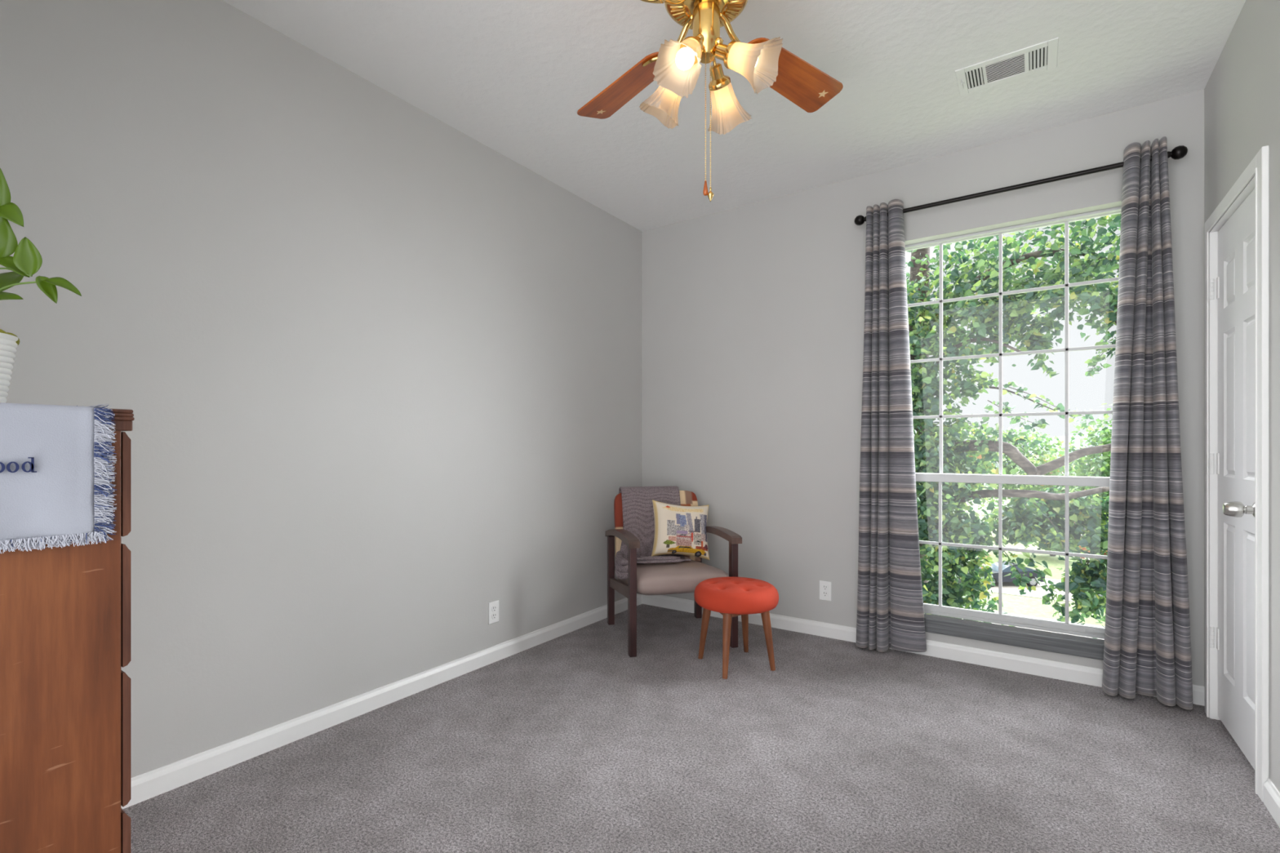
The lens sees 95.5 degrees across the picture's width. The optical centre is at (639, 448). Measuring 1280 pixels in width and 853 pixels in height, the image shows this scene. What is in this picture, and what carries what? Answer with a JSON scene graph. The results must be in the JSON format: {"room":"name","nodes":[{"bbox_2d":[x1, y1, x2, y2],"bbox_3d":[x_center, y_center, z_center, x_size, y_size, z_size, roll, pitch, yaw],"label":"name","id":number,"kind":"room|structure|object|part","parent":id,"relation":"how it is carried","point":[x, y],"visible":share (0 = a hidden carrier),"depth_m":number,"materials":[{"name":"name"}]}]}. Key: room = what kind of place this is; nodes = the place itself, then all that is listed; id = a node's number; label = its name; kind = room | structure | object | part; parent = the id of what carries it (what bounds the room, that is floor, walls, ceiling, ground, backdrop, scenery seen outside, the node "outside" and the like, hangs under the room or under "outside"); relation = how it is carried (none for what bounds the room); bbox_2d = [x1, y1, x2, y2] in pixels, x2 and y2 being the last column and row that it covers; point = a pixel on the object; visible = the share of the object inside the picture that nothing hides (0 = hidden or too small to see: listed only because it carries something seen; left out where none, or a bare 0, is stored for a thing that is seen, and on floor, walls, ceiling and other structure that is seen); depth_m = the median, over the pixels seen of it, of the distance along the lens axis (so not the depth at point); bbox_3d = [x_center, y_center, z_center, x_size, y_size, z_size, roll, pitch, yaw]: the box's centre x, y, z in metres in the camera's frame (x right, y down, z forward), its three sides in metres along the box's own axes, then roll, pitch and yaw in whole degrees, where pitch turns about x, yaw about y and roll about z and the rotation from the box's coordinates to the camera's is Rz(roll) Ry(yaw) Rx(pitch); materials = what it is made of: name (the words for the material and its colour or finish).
{"room":"bedroom","nodes":[
{"label":"bedroom","id":0,"kind":"room"},
{"bbox_2d":[0,0,641,777],"bbox_3d":[-1.060,-0.229,2.837,0.140,2.743,3.890,0,0,34],"label":"wall","id":1,"kind":"structure","parent":0,"point":[379,371],"depth_m":2.28,"materials":[{"name":"grey paint"}]},
{"bbox_2d":[120,593,642,808],"bbox_3d":[-1.036,1.101,2.736,0.014,0.083,3.750,0,0,34],"label":"baseboard","id":2,"kind":"structure","parent":1,"relation":"attached to","point":[145,786],"depth_m":2.39,"materials":[{"name":"white wood"}]},
{"bbox_2d":[488,600,498,624],"bbox_3d":[-0.782,0.879,3.114,0.009,0.116,0.072,0,0,34],"label":"wall outlet","id":3,"kind":"object","parent":1,"relation":"attached to","point":[493,607],"visible":1,"depth_m":3.11,"materials":[{"name":"white plastic"}]},
{"bbox_2d":[491,605,497,612],"bbox_3d":[-0.780,0.860,3.112,0.003,0.034,0.034,0,0,34],"label":"socket","id":4,"kind":"object","parent":3,"relation":"attached to","point":[494,608],"depth_m":3.11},
{"bbox_2d":[491,613,497,619],"bbox_3d":[-0.780,0.898,3.112,0.003,0.034,0.034,0,0,34],"label":"socket","id":5,"kind":"object","parent":3,"relation":"attached to","point":[494,615],"depth_m":3.11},
{"bbox_2d":[122,604,1279,852],"bbox_3d":[0.247,1.203,1.947,3.304,0.120,3.890,0,0,34],"label":"floor","id":6,"kind":"structure","parent":0,"point":[571,742],"depth_m":2.09,"materials":[{"name":"grey carpet"}]},
{"bbox_2d":[0,408,134,852],"bbox_3d":[-1.424,0.536,1.123,0.919,1.213,0.457,0,0,34],"label":"dresser","id":7,"kind":"object","parent":6,"relation":"on","point":[65,611],"visible":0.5,"depth_m":0.99,"materials":[{"name":"brown wood"}]},
{"bbox_2d":[0,402,116,553],"bbox_3d":[-1.165,0.041,0.948,0.331,0.252,0.411,0,0,34],"label":"table runner","id":8,"kind":"object","parent":7,"relation":"on","point":[51,459],"visible":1,"depth_m":0.96,"materials":[{"name":"white fabric"}]},
{"bbox_2d":[0,168,81,403],"bbox_3d":[-1.109,-0.280,0.961,0.203,0.411,0.232,0,0,34],"label":"potted plant","id":9,"kind":"object","parent":8,"relation":"on","point":[26,260],"visible":1,"depth_m":1.00,"materials":[{"name":"green plant"}]},
{"bbox_3d":[-1.123,-0.134,0.966,0.122,0.118,0.122,0,0,34],"label":"pot","id":10,"kind":"part","parent":9,"relation":"part of","materials":[{"name":"white ceramic"}]},
{"bbox_3d":[-1.101,-0.302,0.992,0.143,0.241,0.037,0,0,-20],"label":"stem","id":11,"kind":"part","parent":9,"relation":"part of","materials":[{"name":"green plant"}]},
{"bbox_3d":[-1.297,0.772,1.302,0.897,0.230,0.011,0,0,34],"label":"drawer","id":12,"kind":"part","parent":7,"relation":"part of","materials":[{"name":"brown wood"}]},
{"bbox_3d":[-1.297,0.524,1.302,0.897,0.241,0.011,0,0,34],"label":"drawer","id":13,"kind":"part","parent":7,"relation":"part of","materials":[{"name":"brown wood"}]},
{"bbox_3d":[-1.297,0.283,1.302,0.897,0.221,0.011,0,0,34],"label":"drawer","id":14,"kind":"part","parent":7,"relation":"part of","materials":[{"name":"brown wood"}]},
{"bbox_3d":[-1.297,0.065,1.302,0.897,0.188,0.011,0,0,34],"label":"drawer","id":15,"kind":"part","parent":7,"relation":"part of","materials":[{"name":"brown wood"}]},
{"bbox_2d":[605,490,742,657],"bbox_3d":[0.177,0.712,3.555,0.662,0.862,0.677,0,0,-14],"label":"armchair","id":16,"kind":"object","parent":6,"relation":"on","point":[682,577],"visible":0.55,"depth_m":3.33,"materials":[{"name":"beige fabric"}]},
{"bbox_3d":[-0.189,0.856,3.781,0.040,0.575,0.046,0,0,-14],"label":"leg","id":17,"kind":"part","parent":16,"relation":"part of","materials":[{"name":"brown wood"}]},
{"bbox_3d":[-0.116,0.832,3.492,0.024,0.122,0.549,0,0,-14],"label":"rail","id":18,"kind":"part","parent":16,"relation":"part of","materials":[{"name":"brown wood"}]},
{"bbox_3d":[-0.113,0.532,3.482,0.062,0.089,0.677,0,0,-14],"label":"armrest","id":19,"kind":"part","parent":16,"relation":"part of","materials":[{"name":"brown wood"}]},
{"bbox_3d":[-0.043,0.837,3.203,0.040,0.612,0.048,0,0,-14],"label":"leg","id":20,"kind":"part","parent":16,"relation":"part of","materials":[{"name":"brown wood"}]},
{"bbox_2d":[614,485,691,579],"bbox_3d":[0.062,0.517,3.645,0.479,0.529,0.468,0,0,-14],"label":"knitted blanket","id":21,"kind":"object","parent":16,"relation":"on","point":[638,518],"visible":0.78,"depth_m":3.72,"materials":[{"name":"fabric"}]},
{"bbox_3d":[0.113,0.516,3.810,0.564,0.470,0.119,0,0,-14],"label":"backrest","id":22,"kind":"part","parent":16,"relation":"part of","materials":[{"name":"fabric"}]},
{"bbox_2d":[617,560,728,595],"bbox_3d":[0.184,0.781,3.527,0.552,0.184,0.574,0,0,-14],"label":"seat cushion","id":23,"kind":"object","parent":16,"relation":"on","point":[682,577],"depth_m":3.27,"materials":[{"name":"beige fabric"}]},
{"bbox_2d":[651,499,709,559],"bbox_3d":[0.260,0.521,3.701,0.419,0.384,0.197,0,0,-14],"label":"throw pillow","id":24,"kind":"object","parent":16,"relation":"on","point":[678,529],"visible":1,"depth_m":3.63,"materials":[{"name":"fabric"}]},
{"bbox_3d":[0.392,0.856,3.928,0.040,0.575,0.046,0,0,-14],"label":"leg","id":25,"kind":"part","parent":16,"relation":"part of","materials":[{"name":"brown wood"}]},
{"bbox_3d":[0.468,0.532,3.629,0.062,0.089,0.677,0,0,-14],"label":"armrest","id":26,"kind":"part","parent":16,"relation":"part of","materials":[{"name":"brown wood"}]},
{"bbox_3d":[0.539,0.837,3.351,0.040,0.612,0.048,0,0,-14],"label":"leg","id":27,"kind":"part","parent":16,"relation":"part of","materials":[{"name":"brown wood"}]},
{"bbox_2d":[693,577,778,679],"bbox_3d":[0.508,0.927,3.077,0.442,0.436,0.442,0,0,34],"label":"footstool","id":28,"kind":"object","parent":6,"relation":"on","point":[730,597],"visible":1,"depth_m":2.96,"materials":[{"name":"red fabric"}]},
{"bbox_3d":[0.355,0.984,3.153,0.079,0.322,0.046,0,0,34],"label":"leg","id":29,"kind":"part","parent":28,"relation":"part of","materials":[{"name":"brown wood"}]},
{"bbox_3d":[0.431,0.984,2.914,0.045,0.322,0.082,0,0,34],"label":"leg","id":30,"kind":"part","parent":28,"relation":"part of","materials":[{"name":"brown wood"}]},
{"bbox_3d":[0.508,0.767,3.077,0.442,0.116,0.442,0,0,34],"label":"cushion seat","id":31,"kind":"part","parent":28,"relation":"part of","materials":[{"name":"red fabric"}]},
{"bbox_3d":[0.587,0.984,3.238,0.045,0.322,0.081,0,0,34],"label":"leg","id":32,"kind":"part","parent":28,"relation":"part of","materials":[{"name":"brown wood"}]},
{"bbox_3d":[0.659,0.984,3.004,0.078,0.322,0.046,0,0,34],"label":"leg","id":33,"kind":"part","parent":28,"relation":"part of","materials":[{"name":"brown wood"}]},
{"bbox_2d":[222,0,1245,231],"bbox_3d":[0.247,-1.660,1.947,3.304,0.120,3.890,0,0,34],"label":"ceiling","id":34,"kind":"structure","parent":0,"point":[513,77],"depth_m":2.49,"materials":[{"name":"white paint"}]},
{"bbox_2d":[577,0,843,202],"bbox_3d":[0.202,-1.175,1.770,0.983,0.851,0.983,0,0,7],"label":"ceiling fan","id":35,"kind":"object","parent":34,"relation":"hanging from","point":[763,62],"visible":1,"depth_m":1.81,"materials":[{"name":"brown wood"}]},
{"bbox_3d":[-0.048,-1.295,2.086,0.150,0.007,0.466,-16,10,-37],"label":"fan blade","id":36,"kind":"part","parent":35,"relation":"part of","materials":[{"name":"brown wood"}]},
{"bbox_3d":[0.071,-1.096,1.844,0.138,0.170,0.138,0,0,-12],"label":"lamp shade","id":37,"kind":"part","parent":35,"relation":"part of","materials":[{"name":"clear glass"}]},
{"bbox_3d":[0.119,-1.097,1.642,0.146,0.171,0.144,0,0,-17],"label":"lamp shade","id":38,"kind":"part","parent":35,"relation":"part of","materials":[{"name":"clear glass"}]},
{"bbox_3d":[0.132,-1.125,1.672,0.054,0.074,0.068,0,0,34],"label":"light bulb","id":39,"kind":"part","parent":35,"relation":"part of","materials":[{"name":"white glass"}]},
{"bbox_2d":[680,35,703,64],"bbox_3d":[0.154,-1.172,1.703,0.072,0.078,0.078,0,0,34],"label":"socket","id":40,"kind":"object","parent":35,"relation":"attached to","point":[697,42],"depth_m":1.67,"materials":[{"name":"gold metal"}]},
{"bbox_3d":[0.176,-1.216,1.733,0.026,0.041,0.036,0,0,34],"label":"lamp arm","id":41,"kind":"part","parent":35,"relation":"part of","materials":[{"name":"gold metal"}]},
{"bbox_3d":[0.200,-0.792,1.770,0.016,0.047,0.015,0,0,34],"label":"pull knob","id":42,"kind":"part","parent":35,"relation":"part of","materials":[{"name":"brown wood"}]},
{"bbox_3d":[0.200,-1.002,1.770,0.003,0.377,0.003,0,0,34],"label":"pull chain","id":43,"kind":"part","parent":35,"relation":"part of","materials":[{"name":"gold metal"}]},
{"bbox_3d":[0.215,-0.772,1.771,0.020,0.046,0.020,0,0,34],"label":"pull knob","id":44,"kind":"part","parent":35,"relation":"part of","materials":[{"name":"gold metal"}]},
{"bbox_3d":[0.215,-0.992,1.771,0.003,0.398,0.003,0,0,34],"label":"pull chain","id":45,"kind":"part","parent":35,"relation":"part of","materials":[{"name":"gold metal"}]},
{"bbox_2d":[708,62,730,90],"bbox_3d":[0.249,-1.183,1.862,0.072,0.078,0.078,0,0,34],"label":"socket","id":46,"kind":"object","parent":35,"relation":"attached to","point":[720,82],"depth_m":1.84,"materials":[{"name":"gold metal"}]},
{"bbox_3d":[0.237,-1.214,1.751,0.026,0.043,0.026,0,0,-17],"label":"lamp arm","id":47,"kind":"part","parent":35,"relation":"part of","materials":[{"name":"gold metal"}]},
{"bbox_2d":[715,40,737,69],"bbox_3d":[0.263,-1.175,1.739,0.077,0.076,0.072,0,0,34],"label":"socket","id":48,"kind":"object","parent":35,"relation":"attached to","point":[728,53],"depth_m":1.71,"materials":[{"name":"gold metal"}]},
{"bbox_3d":[0.279,-1.115,1.935,0.155,0.169,0.148,0,0,-29],"label":"lamp shade","id":49,"kind":"part","parent":35,"relation":"part of","materials":[{"name":"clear glass"}]},
{"bbox_3d":[0.346,-1.118,1.712,0.145,0.162,0.163,0,0,-39],"label":"lamp shade","id":50,"kind":"part","parent":35,"relation":"part of","materials":[{"name":"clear glass"}]},
{"bbox_3d":[0.518,-1.295,2.020,0.466,0.007,0.150,0,-13,-38],"label":"fan blade","id":51,"kind":"part","parent":35,"relation":"part of","materials":[{"name":"brown wood"}]},
{"bbox_2d":[955,37,1058,95],"bbox_3d":[1.540,-1.590,2.447,0.356,0.020,0.210,0,0,34],"label":"ceiling vent","id":52,"kind":"object","parent":34,"relation":"in","point":[1042,56],"visible":1,"depth_m":2.44,"materials":[{"name":"white metal"}]},
{"bbox_2d":[641,88,1204,686],"bbox_3d":[1.302,-0.229,3.497,3.024,2.743,0.140,0,0,34],"label":"wall","id":53,"kind":"structure","parent":0,"point":[753,315],"depth_m":3.57,"materials":[{"name":"grey paint"}]},
{"bbox_2d":[819,580,831,600],"bbox_3d":[1.125,0.865,3.528,0.072,0.116,0.009,0,0,34],"label":"wall outlet","id":54,"kind":"object","parent":53,"relation":"attached to","point":[824,586],"visible":1,"depth_m":3.52,"materials":[{"name":"white plastic"}]},
{"bbox_2d":[822,584,827,590],"bbox_3d":[1.123,0.846,3.526,0.034,0.034,0.003,0,0,34],"label":"socket","id":55,"kind":"object","parent":54,"relation":"attached to","point":[824,587],"depth_m":3.53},
{"bbox_2d":[822,591,827,596],"bbox_3d":[1.123,0.884,3.526,0.034,0.034,0.003,0,0,34],"label":"socket","id":56,"kind":"object","parent":54,"relation":"attached to","point":[824,593],"depth_m":3.53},
{"bbox_2d":[642,595,1204,706],"bbox_3d":[1.259,1.101,3.434,3.024,0.083,0.014,0,0,34],"label":"baseboard","id":57,"kind":"structure","parent":53,"relation":"attached to","point":[1091,676],"depth_m":3.11,"materials":[{"name":"white wood"}]},
{"bbox_2d":[905,206,1121,639],"bbox_3d":[1.929,-0.118,3.107,1.220,2.104,0.080,0,0,34],"label":"window","id":58,"kind":"structure","parent":53,"relation":"in","point":[1066,627],"depth_m":3.08,"materials":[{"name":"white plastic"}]},
{"bbox_3d":[1.918,0.530,3.095,1.151,0.774,0.028,0,0,34],"label":"sash","id":59,"kind":"part","parent":58,"relation":"part of","materials":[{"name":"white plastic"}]},
{"bbox_3d":[1.936,-0.484,3.121,1.151,1.346,0.028,0,0,34],"label":"sash","id":60,"kind":"part","parent":58,"relation":"part of","materials":[{"name":"white plastic"}]},
{"bbox_2d":[924,613,1104,660],"bbox_3d":[1.887,0.974,3.045,1.300,0.077,0.094,0,0,34],"label":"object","id":61,"kind":"structure","parent":53,"relation":"attached to","point":[1067,644],"depth_m":2.97,"materials":[{"name":"grey stone"}]},
{"bbox_2d":[854,145,1187,225],"bbox_3d":[1.839,-1.309,2.979,1.417,0.070,0.114,0,0,34],"label":"curtain rod","id":62,"kind":"object","parent":53,"relation":"attached to","point":[1179,152],"visible":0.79,"depth_m":2.87,"materials":[{"name":"black metal"}]},
{"bbox_2d":[855,199,926,652],"bbox_3d":[1.392,-0.119,3.240,0.364,2.488,0.126,0,0,34],"label":"curtain","id":63,"kind":"object","parent":62,"relation":"hanging from","point":[891,611],"visible":1,"depth_m":3.22,"materials":[{"name":"fabric"}]},
{"bbox_3d":[1.823,-1.309,2.955,1.295,0.023,0.023,0,0,34],"label":"rod","id":64,"kind":"part","parent":62,"relation":"part of","materials":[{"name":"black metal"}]},
{"bbox_2d":[1102,136,1193,710],"bbox_3d":[2.288,-0.124,2.628,0.310,2.502,0.130,0,0,34],"label":"curtain","id":65,"kind":"object","parent":62,"relation":"hanging from","point":[1147,649],"visible":1,"depth_m":2.61,"materials":[{"name":"fabric"}]},
{"bbox_2d":[1204,0,1279,792],"bbox_3d":[1.572,-0.169,1.046,0.180,2.863,3.890,0,0,34],"label":"wall","id":66,"kind":"structure","parent":0,"point":[1242,92],"depth_m":1.96,"materials":[{"name":"grey paint"}]},
{"bbox_2d":[1204,145,1269,802],"bbox_3d":[2.233,0.084,2.191,0.136,2.118,0.772,0,0,34],"label":"door","id":67,"kind":"structure","parent":66,"relation":"in","point":[1237,233],"depth_m":2.17,"materials":[{"name":"white paint"}]},
{"bbox_3d":[2.271,0.108,2.180,0.035,2.034,0.616,0,0,34],"label":"panel","id":68,"kind":"part","parent":67,"relation":"part of","materials":[{"name":"white paint"}]},
{"bbox_3d":[2.080,0.212,2.010,0.088,0.068,0.068,0,0,34],"label":"knob","id":69,"kind":"part","parent":67,"relation":"part of","materials":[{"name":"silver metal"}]},
{"bbox_2d":[1263,777,1279,827],"bbox_3d":[1.206,1.101,0.681,0.014,0.083,2.875,0,0,34],"label":"baseboard","id":70,"kind":"structure","parent":66,"relation":"attached to","point":[1271,794],"depth_m":1.81,"materials":[{"name":"white wood"}]},
{"label":"outside","id":71,"kind":"structure","parent":0,"visible":0},
{"bbox_2d":[993,426,1111,464],"bbox_3d":[238.279,2.151,265.498,620.000,29.991,100.000,0,0,34],"label":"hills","id":72,"kind":"structure","parent":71,"point":[1077,437],"depth_m":272.56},
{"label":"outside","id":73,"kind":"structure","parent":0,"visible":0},
{"bbox_2d":[987,577,1075,602],"bbox_3d":[20.392,7.588,32.455,26.000,0.110,5.500,0,0,34],"label":"driveway","id":74,"kind":"structure","parent":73,"point":[1008,588],"depth_m":30.77,"materials":[{"name":"concrete"}]},
{"bbox_2d":[978,560,1044,586],"bbox_3d":[20.186,6.962,32.355,3.714,1.161,1.620,0,0,-1],"label":"car","id":75,"kind":"object","parent":74,"relation":"on","point":[1006,568],"visible":0.27,"depth_m":31.62,"materials":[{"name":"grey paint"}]},
{"bbox_3d":[20.570,6.407,32.361,0.726,0.051,1.093,0,0,-1],"label":"roof panel","id":76,"kind":"part","parent":75,"relation":"part of","materials":[{"name":"white paint"}]},
{"bbox_3d":[20.592,6.582,32.361,2.049,0.350,1.366,0,0,-1],"label":"cabin glass","id":77,"kind":"part","parent":75,"relation":"part of","materials":[{"name":"glass"}]},
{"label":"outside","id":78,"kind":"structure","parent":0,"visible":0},
{"bbox_2d":[960,484,1105,626],"bbox_3d":[43.702,7.703,59.593,130.000,0.280,139.400,0,0,34],"label":"ground","id":79,"kind":"structure","parent":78,"point":[1012,604],"depth_m":30.03,"materials":[{"name":"beige concrete"}]},
{"bbox_2d":[928,556,1014,626],"bbox_3d":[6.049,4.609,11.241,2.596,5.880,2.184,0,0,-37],"label":"shrub","id":80,"kind":"object","parent":79,"relation":"on","point":[962,597],"visible":0.02,"depth_m":11.24,"materials":[{"name":"green plant"}]},
{"bbox_2d":[905,213,1120,638],"bbox_3d":[4.700,1.744,6.688,5.149,11.609,3.017,0,0,41],"label":"broadleaf tree","id":81,"kind":"object","parent":79,"relation":"on","point":[1088,576],"visible":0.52,"depth_m":6.64,"materials":[{"name":"green plant"}]},
{"bbox_2d":[973,426,1088,515],"bbox_3d":[33.021,2.716,49.745,9.340,9.666,9.768,0,0,34],"label":"tree","id":82,"kind":"object","parent":79,"relation":"on","point":[1011,465],"visible":0.15,"depth_m":48.74,"materials":[{"name":"green plant"}]},
{"bbox_2d":[981,609,1105,627],"bbox_3d":[19.564,7.543,24.128,110.000,0.200,0.200,0,0,34],"label":"kerb","id":83,"kind":"object","parent":79,"relation":"on","point":[981,610],"depth_m":25.38,"materials":[{"name":"concrete"}]},
{"bbox_2d":[1009,451,1089,555],"bbox_3d":[29.135,3.870,40.237,6.722,7.358,5.956,0,0,-10],"label":"tree","id":84,"kind":"object","parent":79,"relation":"on","point":[1043,460],"visible":0.07,"depth_m":40.57,"materials":[{"name":"green plant"}]},
{"bbox_2d":[1053,403,1112,555],"bbox_3d":[12.176,3.188,14.866,3.110,8.723,2.540,0,0,-42],"label":"tree","id":85,"kind":"object","parent":79,"relation":"on","point":[1096,467],"visible":0.18,"depth_m":14.99,"materials":[{"name":"green plant"}]},
{"bbox_2d":[1074,522,1107,559],"bbox_3d":[26.829,5.409,33.694,3.524,4.279,2.695,0,0,-13],"label":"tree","id":86,"kind":"object","parent":79,"relation":"on","point":[1084,548],"visible":0.02,"depth_m":33.95,"materials":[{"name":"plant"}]},
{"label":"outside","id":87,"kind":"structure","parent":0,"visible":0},
{"bbox_2d":[991,622,1104,639],"bbox_3d":[17.032,7.593,20.408,110.000,0.100,8.800,0,0,34],"label":"road","id":88,"kind":"structure","parent":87,"point":[991,623],"depth_m":23.83,"materials":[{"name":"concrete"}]},
{"bbox_2d":[929,426,1007,598],"bbox_3d":[13.492,3.148,26.408,5.557,8.802,5.531,0,0,34],"label":"tree","id":89,"kind":"object","parent":88,"relation":"on","point":[990,466],"visible":0.02,"depth_m":25.25,"materials":[{"name":"green plant"}]}
]}

